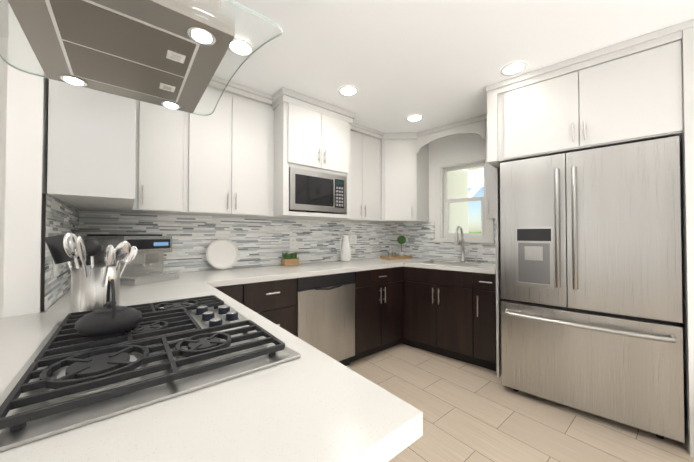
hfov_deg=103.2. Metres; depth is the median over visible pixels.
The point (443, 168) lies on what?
window
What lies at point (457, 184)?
wall
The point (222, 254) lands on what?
plate
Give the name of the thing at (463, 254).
faucet
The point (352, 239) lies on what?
electrical outlet
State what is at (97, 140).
upper cabinet
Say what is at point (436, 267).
countertop
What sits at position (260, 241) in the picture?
backsplash
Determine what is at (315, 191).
microwave
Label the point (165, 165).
upper cabinet
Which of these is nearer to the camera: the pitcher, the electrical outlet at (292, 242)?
the electrical outlet at (292, 242)
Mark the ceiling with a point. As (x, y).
(433, 63)
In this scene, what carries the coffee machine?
on the countertop at (247, 274)
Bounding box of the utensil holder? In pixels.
[44,232,137,312]
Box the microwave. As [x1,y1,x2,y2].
[289,167,346,213]
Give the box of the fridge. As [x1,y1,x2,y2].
[500,136,684,442]
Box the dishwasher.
[296,272,354,365]
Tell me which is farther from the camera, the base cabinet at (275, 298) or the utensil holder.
the base cabinet at (275, 298)
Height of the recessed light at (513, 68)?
0.005 m
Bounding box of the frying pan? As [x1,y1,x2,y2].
[74,275,142,335]
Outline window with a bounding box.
[433,153,494,242]
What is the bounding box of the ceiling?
[0,0,693,170]
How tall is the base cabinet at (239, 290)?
0.876 m
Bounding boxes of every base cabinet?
[216,282,247,305]
[248,278,296,333]
[320,266,403,361]
[404,270,495,370]
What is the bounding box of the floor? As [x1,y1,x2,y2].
[346,344,693,461]
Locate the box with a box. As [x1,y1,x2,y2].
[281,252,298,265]
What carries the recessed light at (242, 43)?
in the ceiling
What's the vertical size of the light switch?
0.115 m
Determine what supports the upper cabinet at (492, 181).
attached to the wall at (453, 146)
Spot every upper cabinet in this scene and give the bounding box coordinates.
[47,79,146,210]
[139,103,186,214]
[187,77,278,218]
[275,95,350,178]
[319,123,382,222]
[383,131,434,222]
[467,82,502,174]
[486,175,499,222]
[499,21,686,162]
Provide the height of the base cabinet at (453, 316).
0.876 m
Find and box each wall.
[0,36,468,317]
[3,4,77,316]
[412,133,491,262]
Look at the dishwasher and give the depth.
2.35 m
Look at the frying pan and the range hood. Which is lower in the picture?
the frying pan
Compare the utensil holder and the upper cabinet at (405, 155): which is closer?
the utensil holder
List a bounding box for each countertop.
[0,282,422,461]
[65,258,435,293]
[396,262,495,277]
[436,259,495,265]
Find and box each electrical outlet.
[289,237,295,247]
[349,235,356,243]
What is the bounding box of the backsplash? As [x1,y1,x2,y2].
[40,193,495,311]
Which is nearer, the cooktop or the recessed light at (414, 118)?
the cooktop
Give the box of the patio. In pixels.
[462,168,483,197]
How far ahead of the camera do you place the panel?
1.52 m
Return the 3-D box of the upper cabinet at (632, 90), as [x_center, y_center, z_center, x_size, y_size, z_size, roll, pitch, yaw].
[1.822,-0.833,2.183,1.005,0.565,1.072,1,-1,-39]
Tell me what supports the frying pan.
on the cooktop
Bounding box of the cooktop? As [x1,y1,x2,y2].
[0,295,300,451]
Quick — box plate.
[206,239,238,269]
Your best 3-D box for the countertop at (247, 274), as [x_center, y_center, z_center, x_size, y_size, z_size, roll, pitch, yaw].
[-0.365,0.354,2.523,3.081,0.040,0.706,1,-1,-39]
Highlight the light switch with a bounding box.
[53,260,57,276]
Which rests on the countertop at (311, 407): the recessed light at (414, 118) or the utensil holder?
the utensil holder
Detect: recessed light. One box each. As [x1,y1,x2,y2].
[228,38,254,56]
[338,85,357,96]
[406,115,422,121]
[500,61,527,75]
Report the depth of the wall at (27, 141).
1.03 m
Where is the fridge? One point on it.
(591, 288)
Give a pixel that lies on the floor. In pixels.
(473, 413)
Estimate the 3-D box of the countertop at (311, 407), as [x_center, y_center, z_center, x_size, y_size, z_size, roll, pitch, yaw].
[-0.685,0.331,0.866,0.765,0.040,1.645,1,-1,-39]
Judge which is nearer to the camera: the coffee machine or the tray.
the coffee machine
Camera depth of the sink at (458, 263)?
2.98 m
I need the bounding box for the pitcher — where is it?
[340,234,350,260]
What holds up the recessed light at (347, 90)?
in the ceiling
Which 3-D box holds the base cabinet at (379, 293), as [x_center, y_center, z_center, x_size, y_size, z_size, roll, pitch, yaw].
[0.150,0.819,2.993,0.684,0.876,0.625,1,-1,-39]
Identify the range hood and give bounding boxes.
[0,0,281,115]
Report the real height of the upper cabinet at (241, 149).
1.023 m
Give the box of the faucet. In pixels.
[455,226,468,261]
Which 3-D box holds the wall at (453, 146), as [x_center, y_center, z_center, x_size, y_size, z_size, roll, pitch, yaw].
[3.045,0.039,1.776,7.500,2.400,0.150,-1,-1,41]
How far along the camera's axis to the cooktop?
0.58 m
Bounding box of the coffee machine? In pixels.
[84,234,178,286]
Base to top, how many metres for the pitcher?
0.308 m
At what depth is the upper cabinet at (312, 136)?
2.39 m
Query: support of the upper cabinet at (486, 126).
attached to the wall at (453, 146)
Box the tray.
[380,236,411,259]

